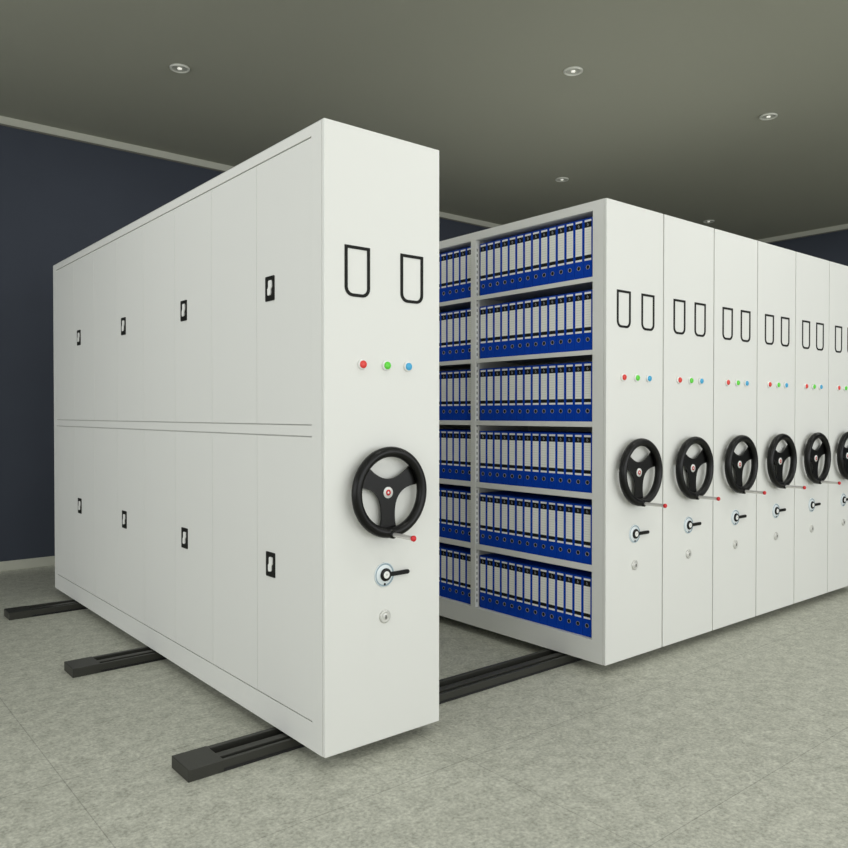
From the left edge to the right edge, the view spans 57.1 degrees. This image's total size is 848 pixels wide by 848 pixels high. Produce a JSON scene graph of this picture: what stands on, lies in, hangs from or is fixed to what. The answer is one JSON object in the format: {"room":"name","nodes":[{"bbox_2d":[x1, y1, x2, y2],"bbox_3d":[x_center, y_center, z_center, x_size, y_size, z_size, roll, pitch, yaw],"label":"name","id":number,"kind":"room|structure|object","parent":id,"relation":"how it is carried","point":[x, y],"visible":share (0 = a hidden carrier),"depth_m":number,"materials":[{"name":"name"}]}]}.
{"room":"archive room","nodes":[
{"label":"archive room","id":0,"kind":"room"},
{"bbox_2d":[0,125,488,561],"bbox_3d":[-1.773,-0.673,7.927,13.760,3.727,0.200,-1,1,-40],"label":"wall","id":1,"kind":"structure","parent":0,"point":[59,197],"depth_m":6.58,"materials":[{"name":"blue paint"}]},
{"bbox_2d":[0,556,54,570],"bbox_3d":[-1.704,1.153,7.867,13.760,0.078,0.015,-1,1,-40],"label":"baseboard","id":2,"kind":"structure","parent":1,"relation":"attached to","point":[41,561],"depth_m":6.52,"materials":[{"name":"grey paint"}]},
{"bbox_2d":[0,116,500,227],"bbox_3d":[-1.702,-2.499,7.818,13.760,0.072,0.022,-1,1,-40],"label":"trim","id":3,"kind":"structure","parent":1,"relation":"attached to","point":[4,121],"depth_m":7.02,"materials":[{"name":"grey paint"}]},
{"bbox_2d":[0,565,847,847],"bbox_3d":[1.583,1.317,3.882,14.160,0.150,10.750,-1,1,-40],"label":"floor","id":4,"kind":"structure","parent":0,"point":[735,735],"depth_m":2.96,"materials":[{"name":"stone"}]},
{"bbox_2d":[4,599,87,619],"bbox_3d":[-0.458,1.184,6.734,5.664,0.045,0.152,-1,1,-40],"label":"rail","id":5,"kind":"object","parent":4,"relation":"on","point":[21,612],"visible":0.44,"depth_m":5.03,"materials":[{"name":"black metal"}]},
{"bbox_2d":[64,646,166,677],"bbox_3d":[0.419,1.197,5.669,5.664,0.045,0.152,-1,1,-40],"label":"rail","id":6,"kind":"object","parent":4,"relation":"on","point":[80,667],"visible":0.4,"depth_m":3.96,"materials":[{"name":"black metal"}]},
{"bbox_2d":[172,649,582,782],"bbox_3d":[1.311,1.211,4.587,5.664,0.045,0.152,-1,1,-40],"label":"rail","id":7,"kind":"object","parent":4,"relation":"on","point":[206,761],"visible":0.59,"depth_m":3.03,"materials":[{"name":"black metal"}]},
{"bbox_2d":[53,118,438,757],"bbox_3d":[-1.232,0.056,4.282,0.558,2.338,3.784,-1,1,-40],"label":"tall cabinet","id":8,"kind":"object","parent":7,"relation":"on","point":[246,368],"visible":1,"depth_m":3.12,"materials":[{"name":"silver metal"}]},
{"bbox_2d":[439,198,666,665],"bbox_3d":[-0.002,0.043,5.296,0.490,2.338,3.784,-1,1,-40],"label":"shelving unit","id":9,"kind":"object","parent":7,"relation":"on","point":[626,283],"visible":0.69,"depth_m":4.00,"materials":[{"name":"white metal"}]},
{"bbox_2d":[453,548,470,600],"bbox_3d":[0.305,0.917,4.810,0.286,0.304,0.058,-1,1,-40],"label":"ring binder","id":10,"kind":"object","parent":9,"relation":"on","point":[456,553],"visible":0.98,"depth_m":4.72,"materials":[{"name":"blue"}]},
{"bbox_2d":[453,489,470,539],"bbox_3d":[0.305,0.552,4.805,0.286,0.304,0.058,-1,1,-40],"label":"ring binder","id":11,"kind":"object","parent":9,"relation":"on","point":[456,493],"visible":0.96,"depth_m":4.71,"materials":[{"name":"blue plastic"}]},
{"bbox_2d":[460,309,466,359],"bbox_3d":[0.343,-0.534,4.746,0.286,0.304,0.058,-1,1,-40],"label":"ring binder","id":12,"kind":"object","parent":9,"relation":"on","point":[463,313],"visible":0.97,"depth_m":4.65,"materials":[{"name":"blue"}]},
{"bbox_2d":[480,368,486,420],"bbox_3d":[0.453,-0.171,4.617,0.286,0.304,0.058,-1,1,-40],"label":"ring binder","id":13,"kind":"object","parent":9,"relation":"on","point":[483,372],"visible":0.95,"depth_m":4.52,"materials":[{"name":"blue"}]},
{"bbox_2d":[480,306,486,358],"bbox_3d":[0.453,-0.532,4.612,0.286,0.304,0.058,-1,1,-40],"label":"ring binder","id":14,"kind":"object","parent":9,"relation":"on","point":[483,310],"visible":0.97,"depth_m":4.52,"materials":[{"name":"blue"}]},
{"bbox_2d":[480,243,486,295],"bbox_3d":[0.453,-0.896,4.608,0.286,0.304,0.058,-1,1,-40],"label":"ring binder","id":15,"kind":"object","parent":9,"relation":"on","point":[483,247],"visible":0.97,"depth_m":4.51,"materials":[{"name":"blue plastic"}]},
{"bbox_2d":[480,553,499,608],"bbox_3d":[0.453,0.919,4.631,0.286,0.304,0.058,-1,1,-40],"label":"ring binder","id":16,"kind":"object","parent":9,"relation":"on","point":[483,558],"visible":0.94,"depth_m":4.54,"materials":[{"name":"blue"}]},
{"bbox_2d":[487,368,493,420],"bbox_3d":[0.490,-0.170,4.572,0.286,0.304,0.058,-1,1,-40],"label":"ring binder","id":17,"kind":"object","parent":9,"relation":"on","point":[490,371],"visible":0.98,"depth_m":4.48,"materials":[{"name":"blue"}]},
{"bbox_2d":[487,305,493,357],"bbox_3d":[0.490,-0.532,4.567,0.286,0.304,0.058,-1,1,-40],"label":"ring binder","id":18,"kind":"object","parent":9,"relation":"on","point":[490,309],"visible":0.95,"depth_m":4.47,"materials":[{"name":"blue"}]},
{"bbox_2d":[487,241,493,293],"bbox_3d":[0.490,-0.896,4.563,0.286,0.304,0.058,-1,1,-40],"label":"ring binder","id":19,"kind":"object","parent":9,"relation":"on","point":[490,245],"visible":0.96,"depth_m":4.47,"materials":[{"name":"blue plastic"}]},
{"bbox_2d":[480,490,510,544],"bbox_3d":[0.453,0.554,4.626,0.286,0.304,0.058,-1,1,-40],"label":"ring binder","id":20,"kind":"object","parent":9,"relation":"on","point":[483,496],"visible":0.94,"depth_m":4.53,"materials":[{"name":"blue"}]},
{"bbox_2d":[487,554,507,610],"bbox_3d":[0.490,0.920,4.586,0.286,0.304,0.058,-1,1,-40],"label":"ring binder","id":21,"kind":"object","parent":9,"relation":"on","point":[490,559],"visible":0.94,"depth_m":4.49,"materials":[{"name":"blue plastic"}]},
{"bbox_2d":[494,368,500,420],"bbox_3d":[0.527,-0.169,4.527,0.286,0.304,0.058,-1,1,-40],"label":"ring binder","id":22,"kind":"object","parent":9,"relation":"on","point":[497,371],"visible":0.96,"depth_m":4.43,"materials":[{"name":"blue plastic"}]},
{"bbox_2d":[494,304,500,356],"bbox_3d":[0.527,-0.531,4.522,0.286,0.304,0.058,-1,1,-40],"label":"ring binder","id":23,"kind":"object","parent":9,"relation":"on","point":[497,307],"visible":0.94,"depth_m":4.43,"materials":[{"name":"blue"}]},
{"bbox_2d":[480,430,515,482],"bbox_3d":[0.453,0.191,4.622,0.286,0.304,0.058,-1,1,-40],"label":"ring binder","id":24,"kind":"object","parent":9,"relation":"on","point":[483,434],"visible":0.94,"depth_m":4.53,"materials":[{"name":"blue"}]},
{"bbox_2d":[494,239,501,292],"bbox_3d":[0.527,-0.895,4.518,0.286,0.304,0.058,-1,1,-40],"label":"ring binder","id":25,"kind":"object","parent":9,"relation":"on","point":[497,243],"visible":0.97,"depth_m":4.43,"materials":[{"name":"blue plastic"}]},
{"bbox_2d":[494,431,501,483],"bbox_3d":[0.527,0.193,4.531,0.286,0.304,0.058,-1,1,-40],"label":"ring binder","id":26,"kind":"object","parent":9,"relation":"on","point":[497,434],"visible":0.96,"depth_m":4.44,"materials":[{"name":"blue"}]},
{"bbox_2d":[487,491,516,546],"bbox_3d":[0.490,0.555,4.581,0.286,0.304,0.058,-1,1,-40],"label":"ring binder","id":27,"kind":"object","parent":9,"relation":"on","point":[490,497],"visible":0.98,"depth_m":4.49,"materials":[{"name":"blue plastic"}]},
{"bbox_2d":[494,556,513,612],"bbox_3d":[0.527,0.920,4.541,0.286,0.304,0.058,-1,1,-40],"label":"ring binder","id":28,"kind":"object","parent":9,"relation":"on","point":[497,561],"visible":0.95,"depth_m":4.45,"materials":[{"name":"blue"}]},
{"bbox_2d":[487,430,520,483],"bbox_3d":[0.490,0.192,4.577,0.286,0.304,0.058,-1,1,-40],"label":"ring binder","id":29,"kind":"object","parent":9,"relation":"on","point":[490,434],"visible":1,"depth_m":4.48,"materials":[{"name":"blue"}]},
{"bbox_2d":[501,367,508,420],"bbox_3d":[0.565,-0.169,4.482,0.286,0.304,0.058,-1,1,-40],"label":"ring binder","id":30,"kind":"object","parent":9,"relation":"on","point":[504,370],"visible":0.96,"depth_m":4.39,"materials":[{"name":"blue plastic"}]},
{"bbox_2d":[501,302,508,356],"bbox_3d":[0.565,-0.531,4.477,0.286,0.304,0.058,-1,1,-40],"label":"ring binder","id":31,"kind":"object","parent":9,"relation":"on","point":[504,306],"visible":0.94,"depth_m":4.38,"materials":[{"name":"blue"}]},
{"bbox_2d":[501,237,508,291],"bbox_3d":[0.565,-0.895,4.472,0.286,0.304,0.058,-1,1,-40],"label":"ring binder","id":32,"kind":"object","parent":9,"relation":"on","point":[505,242],"visible":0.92,"depth_m":4.38,"materials":[{"name":"blue plastic"}]},
{"bbox_2d":[501,431,512,484],"bbox_3d":[0.565,0.193,4.486,0.286,0.304,0.058,-1,1,-40],"label":"ring binder","id":33,"kind":"object","parent":9,"relation":"on","point":[504,434],"visible":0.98,"depth_m":4.39,"materials":[{"name":"blue plastic"}]},
{"bbox_2d":[494,492,526,547],"bbox_3d":[0.527,0.555,4.536,0.286,0.304,0.058,-1,1,-40],"label":"ring binder","id":34,"kind":"object","parent":9,"relation":"on","point":[497,497],"visible":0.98,"depth_m":4.45,"materials":[{"name":"blue"}]},
{"bbox_2d":[501,557,522,614],"bbox_3d":[0.565,0.921,4.495,0.286,0.304,0.058,-1,1,-40],"label":"ring binder","id":35,"kind":"object","parent":9,"relation":"on","point":[504,562],"visible":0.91,"depth_m":4.40,"materials":[{"name":"blue"}]},
{"bbox_2d":[509,301,515,355],"bbox_3d":[0.602,-0.530,4.432,0.286,0.304,0.058,-1,1,-40],"label":"ring binder","id":36,"kind":"object","parent":9,"relation":"on","point":[512,305],"visible":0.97,"depth_m":4.34,"materials":[{"name":"blue"}]},
{"bbox_2d":[509,367,515,420],"bbox_3d":[0.602,-0.168,4.436,0.286,0.304,0.058,-1,1,-40],"label":"ring binder","id":37,"kind":"object","parent":9,"relation":"on","point":[512,370],"visible":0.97,"depth_m":4.34,"materials":[{"name":"blue plastic"}]},
{"bbox_2d":[509,236,516,290],"bbox_3d":[0.602,-0.894,4.427,0.286,0.304,0.058,-1,1,-40],"label":"ring binder","id":38,"kind":"object","parent":9,"relation":"on","point":[512,240],"visible":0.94,"depth_m":4.33,"materials":[{"name":"blue"}]},
{"bbox_2d":[501,493,535,549],"bbox_3d":[0.565,0.556,4.491,0.286,0.304,0.058,-1,1,-40],"label":"ring binder","id":39,"kind":"object","parent":9,"relation":"on","point":[504,498],"visible":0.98,"depth_m":4.40,"materials":[{"name":"blue plastic"}]},
{"bbox_2d":[508,558,528,616],"bbox_3d":[0.602,0.922,4.450,0.286,0.304,0.058,-1,1,-40],"label":"ring binder","id":40,"kind":"object","parent":9,"relation":"on","point":[512,564],"visible":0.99,"depth_m":4.36,"materials":[{"name":"blue"}]},
{"bbox_2d":[509,431,528,485],"bbox_3d":[0.602,0.194,4.441,0.286,0.304,0.058,-1,1,-40],"label":"ring binder","id":41,"kind":"object","parent":9,"relation":"on","point":[512,435],"visible":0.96,"depth_m":4.35,"materials":[{"name":"blue"}]},
{"bbox_2d":[516,300,523,355],"bbox_3d":[0.639,-0.530,4.387,0.286,0.304,0.058,-1,1,-40],"label":"ring binder","id":42,"kind":"object","parent":9,"relation":"on","point":[519,304],"visible":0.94,"depth_m":4.30,"materials":[{"name":"blue"}]},
{"bbox_2d":[516,366,523,420],"bbox_3d":[0.639,-0.168,4.391,0.286,0.304,0.058,-1,1,-40],"label":"ring binder","id":43,"kind":"object","parent":9,"relation":"on","point":[519,369],"visible":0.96,"depth_m":4.30,"materials":[{"name":"blue plastic"}]},
{"bbox_2d":[516,234,523,289],"bbox_3d":[0.639,-0.894,4.382,0.286,0.304,0.058,-1,1,-40],"label":"ring binder","id":44,"kind":"object","parent":9,"relation":"on","point":[520,238],"visible":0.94,"depth_m":4.29,"materials":[{"name":"blue plastic"}]},
{"bbox_2d":[509,494,541,550],"bbox_3d":[0.602,0.557,4.446,0.286,0.304,0.058,-1,1,-40],"label":"ring binder","id":45,"kind":"object","parent":9,"relation":"on","point":[512,499],"visible":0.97,"depth_m":4.35,"materials":[{"name":"blue"}]},
{"bbox_2d":[516,560,537,618],"bbox_3d":[0.639,0.922,4.405,0.286,0.304,0.058,-1,1,-40],"label":"ring binder","id":46,"kind":"object","parent":9,"relation":"on","point":[519,565],"visible":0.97,"depth_m":4.31,"materials":[{"name":"blue"}]},
{"bbox_2d":[524,299,531,354],"bbox_3d":[0.676,-0.529,4.342,0.286,0.304,0.058,-1,1,-40],"label":"ring binder","id":47,"kind":"object","parent":9,"relation":"on","point":[527,303],"visible":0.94,"depth_m":4.25,"materials":[{"name":"blue"}]},
{"bbox_2d":[524,232,531,287],"bbox_3d":[0.676,-0.893,4.337,0.286,0.304,0.058,-1,1,-40],"label":"ring binder","id":48,"kind":"object","parent":9,"relation":"on","point":[527,236],"visible":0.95,"depth_m":4.25,"materials":[{"name":"blue plastic"}]},
{"bbox_2d":[524,366,531,420],"bbox_3d":[0.676,-0.167,4.346,0.286,0.304,0.058,-1,1,-40],"label":"ring binder","id":49,"kind":"object","parent":9,"relation":"on","point":[527,369],"visible":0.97,"depth_m":4.25,"materials":[{"name":"blue"}]},
{"bbox_2d":[516,431,545,485],"bbox_3d":[0.639,0.194,4.396,0.286,0.304,0.058,-1,1,-40],"label":"ring binder","id":50,"kind":"object","parent":9,"relation":"on","point":[519,435],"visible":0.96,"depth_m":4.31,"materials":[{"name":"blue plastic"}]},
{"bbox_2d":[516,494,547,551],"bbox_3d":[0.639,0.557,4.401,0.286,0.304,0.058,-1,1,-40],"label":"ring binder","id":51,"kind":"object","parent":9,"relation":"on","point":[519,500],"visible":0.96,"depth_m":4.31,"materials":[{"name":"blue"}]},
{"bbox_2d":[524,561,543,620],"bbox_3d":[0.676,0.923,4.360,0.286,0.304,0.058,-1,1,-40],"label":"ring binder","id":52,"kind":"object","parent":9,"relation":"on","point":[527,567],"visible":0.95,"depth_m":4.27,"materials":[{"name":"blue"}]},
{"bbox_2d":[532,365,539,420],"bbox_3d":[0.714,-0.167,4.301,0.286,0.304,0.058,-1,1,-40],"label":"ring binder","id":53,"kind":"object","parent":9,"relation":"on","point":[535,368],"visible":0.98,"depth_m":4.21,"materials":[{"name":"blue plastic"}]},
{"bbox_2d":[532,298,539,353],"bbox_3d":[0.714,-0.528,4.296,0.286,0.304,0.058,-1,1,-40],"label":"ring binder","id":54,"kind":"object","parent":9,"relation":"on","point":[536,301],"visible":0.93,"depth_m":4.21,"materials":[{"name":"blue"}]},
{"bbox_2d":[532,230,539,286],"bbox_3d":[0.714,-0.892,4.292,0.286,0.304,0.058,-1,1,-40],"label":"ring binder","id":55,"kind":"object","parent":9,"relation":"on","point":[535,234],"visible":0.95,"depth_m":4.20,"materials":[{"name":"blue"}]},
{"bbox_2d":[524,495,554,553],"bbox_3d":[0.676,0.558,4.355,0.286,0.304,0.058,-1,1,-40],"label":"ring binder","id":56,"kind":"object","parent":9,"relation":"on","point":[527,501],"visible":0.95,"depth_m":4.26,"materials":[{"name":"blue plastic"}]},
{"bbox_2d":[524,431,561,486],"bbox_3d":[0.676,0.195,4.351,0.286,0.304,0.058,-1,1,-40],"label":"ring binder","id":57,"kind":"object","parent":9,"relation":"on","point":[527,435],"visible":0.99,"depth_m":4.26,"materials":[{"name":"blue"}]},
{"bbox_2d":[532,563,554,622],"bbox_3d":[0.714,0.923,4.315,0.286,0.304,0.058,-1,1,-40],"label":"ring binder","id":58,"kind":"object","parent":9,"relation":"on","point":[535,568],"visible":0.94,"depth_m":4.22,"materials":[{"name":"blue"}]},
{"bbox_2d":[540,365,547,420],"bbox_3d":[0.751,-0.166,4.256,0.286,0.304,0.058,-1,1,-40],"label":"ring binder","id":59,"kind":"object","parent":9,"relation":"on","point":[543,368],"visible":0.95,"depth_m":4.16,"materials":[{"name":"blue"}]},
{"bbox_2d":[540,228,548,284],"bbox_3d":[0.751,-0.892,4.247,0.286,0.304,0.058,-1,1,-40],"label":"ring binder","id":60,"kind":"object","parent":9,"relation":"on","point":[544,233],"visible":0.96,"depth_m":4.15,"materials":[{"name":"blue"}]},
{"bbox_2d":[540,296,548,353],"bbox_3d":[0.751,-0.528,4.251,0.286,0.304,0.058,-1,1,-40],"label":"ring binder","id":61,"kind":"object","parent":9,"relation":"on","point":[544,301],"visible":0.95,"depth_m":4.16,"materials":[{"name":"blue"}]},
{"bbox_2d":[540,432,549,488],"bbox_3d":[0.751,0.196,4.261,0.286,0.304,0.058,-1,1,-40],"label":"ring binder","id":62,"kind":"object","parent":9,"relation":"on","point":[543,435],"visible":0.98,"depth_m":4.17,"materials":[{"name":"blue"}]},
{"bbox_2d":[532,496,564,554],"bbox_3d":[0.714,0.558,4.310,0.286,0.304,0.058,-1,1,-40],"label":"ring binder","id":63,"kind":"object","parent":9,"relation":"on","point":[535,502],"visible":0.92,"depth_m":4.22,"materials":[{"name":"blue plastic"}]},
{"bbox_2d":[532,431,565,487],"bbox_3d":[0.714,0.195,4.306,0.286,0.304,0.058,-1,1,-40],"label":"ring binder","id":64,"kind":"object","parent":9,"relation":"on","point":[535,435],"visible":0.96,"depth_m":4.21,"materials":[{"name":"blue"}]},
{"bbox_2d":[540,565,560,625],"bbox_3d":[0.751,0.924,4.270,0.286,0.304,0.058,-1,1,-40],"label":"ring binder","id":65,"kind":"object","parent":9,"relation":"on","point":[543,570],"visible":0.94,"depth_m":4.18,"materials":[{"name":"blue"}]},
{"bbox_2d":[548,364,556,420],"bbox_3d":[0.788,-0.165,4.211,0.286,0.304,0.058,-1,1,-40],"label":"ring binder","id":66,"kind":"object","parent":9,"relation":"on","point":[552,368],"visible":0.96,"depth_m":4.12,"materials":[{"name":"blue"}]},
{"bbox_2d":[548,295,556,352],"bbox_3d":[0.788,-0.527,4.206,0.286,0.304,0.058,-1,1,-40],"label":"ring binder","id":67,"kind":"object","parent":9,"relation":"on","point":[552,321],"visible":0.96,"depth_m":4.11,"materials":[{"name":"blue"}]},
{"bbox_2d":[549,226,556,283],"bbox_3d":[0.788,-0.891,4.202,0.286,0.304,0.058,-1,1,-40],"label":"ring binder","id":68,"kind":"object","parent":9,"relation":"on","point":[552,230],"visible":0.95,"depth_m":4.11,"materials":[{"name":"blue"}]},
{"bbox_2d":[540,497,573,556],"bbox_3d":[0.751,0.559,4.265,0.286,0.304,0.058,-1,1,-40],"label":"ring binder","id":69,"kind":"object","parent":9,"relation":"on","point":[544,502],"visible":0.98,"depth_m":4.17,"materials":[{"name":"blue plastic"}]},
{"bbox_2d":[548,432,566,489],"bbox_3d":[0.788,0.197,4.215,0.286,0.304,0.058,-1,1,-40],"label":"ring binder","id":70,"kind":"object","parent":9,"relation":"on","point":[552,436],"visible":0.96,"depth_m":4.12,"materials":[{"name":"blue"}]},
{"bbox_2d":[548,566,569,627],"bbox_3d":[0.788,0.924,4.225,0.286,0.304,0.058,-1,1,-40],"label":"ring binder","id":71,"kind":"object","parent":9,"relation":"on","point":[551,572],"visible":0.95,"depth_m":4.13,"materials":[{"name":"blue"}]},
{"bbox_2d":[557,363,564,420],"bbox_3d":[0.825,-0.165,4.166,0.286,0.304,0.058,-1,1,-40],"label":"ring binder","id":72,"kind":"object","parent":9,"relation":"on","point":[560,367],"visible":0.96,"depth_m":4.07,"materials":[{"name":"blue"}]},
{"bbox_2d":[557,294,565,351],"bbox_3d":[0.825,-0.527,4.161,0.286,0.304,0.058,-1,1,-40],"label":"ring binder","id":73,"kind":"object","parent":9,"relation":"on","point":[561,299],"visible":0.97,"depth_m":4.07,"materials":[{"name":"blue"}]},
{"bbox_2d":[557,223,565,282],"bbox_3d":[0.825,-0.891,4.156,0.286,0.304,0.058,-1,1,-40],"label":"ring binder","id":74,"kind":"object","parent":9,"relation":"on","point":[561,229],"visible":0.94,"depth_m":4.06,"materials":[{"name":"blue"}]},
{"bbox_2d":[548,498,583,557],"bbox_3d":[0.788,0.560,4.220,0.286,0.304,0.058,-1,1,-40],"label":"ring binder","id":75,"kind":"object","parent":9,"relation":"on","point":[552,504],"visible":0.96,"depth_m":4.13,"materials":[{"name":"blue plastic"}]},
{"bbox_2d":[556,568,579,629],"bbox_3d":[0.825,0.925,4.179,0.286,0.304,0.058,-1,1,-40],"label":"ring binder","id":76,"kind":"object","parent":9,"relation":"on","point":[560,574],"visible":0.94,"depth_m":4.09,"materials":[{"name":"blue"}]},
{"bbox_2d":[565,363,573,420],"bbox_3d":[0.862,-0.164,4.120,0.286,0.304,0.058,-1,1,-40],"label":"ring binder","id":77,"kind":"object","parent":9,"relation":"on","point":[569,367],"visible":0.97,"depth_m":4.03,"materials":[{"name":"blue"}]},
{"bbox_2d":[566,221,574,280],"bbox_3d":[0.862,-0.890,4.111,0.286,0.304,0.058,-1,1,-40],"label":"ring binder","id":78,"kind":"object","parent":9,"relation":"on","point":[570,227],"visible":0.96,"depth_m":4.02,"materials":[{"name":"blue"}]},
{"bbox_2d":[557,432,583,489],"bbox_3d":[0.825,0.197,4.170,0.286,0.304,0.058,-1,1,-40],"label":"ring binder","id":79,"kind":"object","parent":9,"relation":"on","point":[560,436],"visible":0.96,"depth_m":4.08,"materials":[{"name":"blue"}]},
{"bbox_2d":[566,292,574,351],"bbox_3d":[0.862,-0.526,4.116,0.286,0.304,0.058,-1,1,-40],"label":"ring binder","id":80,"kind":"object","parent":9,"relation":"on","point":[569,296],"visible":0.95,"depth_m":4.02,"materials":[{"name":"blue"}]},
{"bbox_2d":[556,499,591,559],"bbox_3d":[0.825,0.560,4.175,0.286,0.304,0.058,-1,1,-40],"label":"ring binder","id":81,"kind":"object","parent":9,"relation":"on","point":[560,531],"visible":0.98,"depth_m":4.08,"materials":[{"name":"blue"}]},
{"bbox_2d":[565,570,586,632],"bbox_3d":[0.862,0.926,4.134,0.286,0.304,0.058,-1,1,-40],"label":"ring binder","id":82,"kind":"object","parent":9,"relation":"on","point":[569,576],"visible":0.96,"depth_m":4.04,"materials":[{"name":"blue plastic"}]},
{"bbox_2d":[565,500,591,561],"bbox_3d":[0.862,0.561,4.130,0.286,0.304,0.058,-1,1,-40],"label":"ring binder","id":83,"kind":"object","parent":9,"relation":"on","point":[569,506],"visible":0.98,"depth_m":4.04,"materials":[{"name":"blue plastic"}]},
{"bbox_2d":[574,362,582,421],"bbox_3d":[0.900,-0.164,4.075,0.286,0.304,0.058,-1,1,-40],"label":"ring binder","id":84,"kind":"object","parent":9,"relation":"on","point":[578,367],"visible":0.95,"depth_m":3.98,"materials":[{"name":"blue"}]},
{"bbox_2d":[574,433,582,491],"bbox_3d":[0.900,0.198,4.080,0.286,0.304,0.058,-1,1,-40],"label":"ring binder","id":85,"kind":"object","parent":9,"relation":"on","point":[578,437],"visible":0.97,"depth_m":3.99,"materials":[{"name":"blue plastic"}]},
{"bbox_2d":[565,432,591,490],"bbox_3d":[0.862,0.198,4.125,0.286,0.304,0.058,-1,1,-40],"label":"ring binder","id":86,"kind":"object","parent":9,"relation":"on","point":[569,437],"visible":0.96,"depth_m":4.03,"materials":[{"name":"blue plastic"}]},
{"bbox_2d":[574,291,583,350],"bbox_3d":[0.900,-0.526,4.071,0.286,0.304,0.058,-1,1,-40],"label":"ring binder","id":87,"kind":"object","parent":9,"relation":"on","point":[578,296],"visible":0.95,"depth_m":3.98,"materials":[{"name":"blue plastic"}]},
{"bbox_2d":[575,219,583,279],"bbox_3d":[0.900,-0.890,4.066,0.286,0.304,0.058,-1,1,-40],"label":"ring binder","id":88,"kind":"object","parent":9,"relation":"on","point":[579,225],"visible":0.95,"depth_m":3.97,"materials":[{"name":"blue"}]},
{"bbox_2d":[574,571,591,634],"bbox_3d":[0.900,0.926,4.089,0.286,0.304,0.058,-1,1,-40],"label":"ring binder","id":89,"kind":"object","parent":9,"relation":"on","point":[578,578],"visible":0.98,"depth_m":4.00,"materials":[{"name":"blue"}]},
{"bbox_2d":[574,502,591,562],"bbox_3d":[0.900,0.561,4.085,0.286,0.304,0.058,-1,1,-40],"label":"ring binder","id":90,"kind":"object","parent":9,"relation":"on","point":[578,507],"visible":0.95,"depth_m":3.99,"materials":[{"name":"blue"}]},
{"bbox_2d":[583,574,591,637],"bbox_3d":[0.937,0.927,4.044,0.286,0.304,0.058,-1,1,-40],"label":"ring binder","id":91,"kind":"object","parent":9,"relation":"on","point":[587,579],"visible":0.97,"depth_m":3.95,"materials":[{"name":"blue"}]},
{"bbox_2d":[583,504,591,564],"bbox_3d":[0.937,0.562,4.040,0.286,0.304,0.058,-1,1,-40],"label":"ring binder","id":92,"kind":"object","parent":9,"relation":"on","point":[587,508],"visible":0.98,"depth_m":3.95,"materials":[{"name":"blue"}]},
{"bbox_2d":[583,362,591,421],"bbox_3d":[0.937,-0.163,4.030,0.286,0.304,0.058,-1,1,-40],"label":"ring binder","id":93,"kind":"object","parent":9,"relation":"on","point":[587,366],"visible":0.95,"depth_m":3.94,"materials":[{"name":"blue plastic"}]},
{"bbox_2d":[583,433,591,492],"bbox_3d":[0.937,0.199,4.035,0.286,0.304,0.058,-1,1,-40],"label":"ring binder","id":94,"kind":"object","parent":9,"relation":"on","point":[587,437],"visible":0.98,"depth_m":3.94,"materials":[{"name":"blue plastic"}]},
{"bbox_2d":[583,290,592,349],"bbox_3d":[0.937,-0.525,4.026,0.286,0.304,0.058,-1,1,-40],"label":"ring binder","id":95,"kind":"object","parent":9,"relation":"on","point":[588,294],"visible":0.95,"depth_m":3.93,"materials":[{"name":"blue"}]},
{"bbox_2d":[584,217,592,277],"bbox_3d":[0.937,-0.889,4.021,0.286,0.304,0.058,-1,1,-40],"label":"ring binder","id":96,"kind":"object","parent":9,"relation":"on","point":[588,222],"visible":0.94,"depth_m":3.93,"materials":[{"name":"blue"}]},
{"bbox_2d":[662,214,719,646],"bbox_3d":[0.380,0.039,5.611,0.500,2.338,3.784,-1,1,-40],"label":"shelving unit","id":97,"kind":"object","parent":7,"relation":"on","point":[688,247],"visible":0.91,"depth_m":4.27,"materials":[{"name":"silver metal"}]},
{"bbox_2d":[712,229,765,629],"bbox_3d":[0.764,0.035,5.928,0.497,2.338,3.784,-1,1,-40],"label":"shelving unit","id":98,"kind":"object","parent":7,"relation":"on","point":[735,456],"visible":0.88,"depth_m":4.59,"materials":[{"name":"silver metal"}]},
{"bbox_2d":[755,241,805,615],"bbox_3d":[1.148,0.031,6.244,0.497,2.338,3.784,-1,1,-40],"label":"shelving unit","id":99,"kind":"object","parent":7,"relation":"on","point":[776,266],"visible":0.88,"depth_m":4.90,"materials":[{"name":"silver metal"}]},
{"bbox_2d":[793,252,840,602],"bbox_3d":[1.531,0.027,6.560,0.496,2.338,3.784,-1,1,-40],"label":"shelving unit","id":100,"kind":"object","parent":7,"relation":"on","point":[811,442],"visible":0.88,"depth_m":5.22,"materials":[{"name":"silver metal"}]},
{"bbox_2d":[827,261,847,592],"bbox_3d":[1.911,0.023,6.873,0.488,2.338,3.784,-1,1,-40],"label":"shelving unit","id":101,"kind":"object","parent":7,"relation":"on","point":[837,524],"visible":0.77,"depth_m":5.49,"materials":[{"name":"silver metal"}]},
{"bbox_2d":[0,0,847,239],"bbox_3d":[1.583,-2.584,3.832,14.160,0.200,10.750,-1,1,-40],"label":"ceiling","id":102,"kind":"structure","parent":0,"point":[664,109],"depth_m":5.76,"materials":[{"name":"grey paint"}]},
{"bbox_2d":[768,230,847,265],"bbox_3d":[6.905,-0.678,8.374,0.200,3.727,10.550,-1,1,-40],"label":"wall","id":103,"kind":"structure","parent":0,"point":[833,246],"depth_m":10.21,"materials":[{"name":"blue paint"}]},
{"bbox_2d":[757,224,847,243],"bbox_3d":[6.890,-2.504,8.195,0.022,0.072,10.328,-1,1,-40],"label":"trim","id":104,"kind":"structure","parent":103,"relation":"attached to","point":[844,226],"depth_m":10.37,"materials":[{"name":"grey paint"}]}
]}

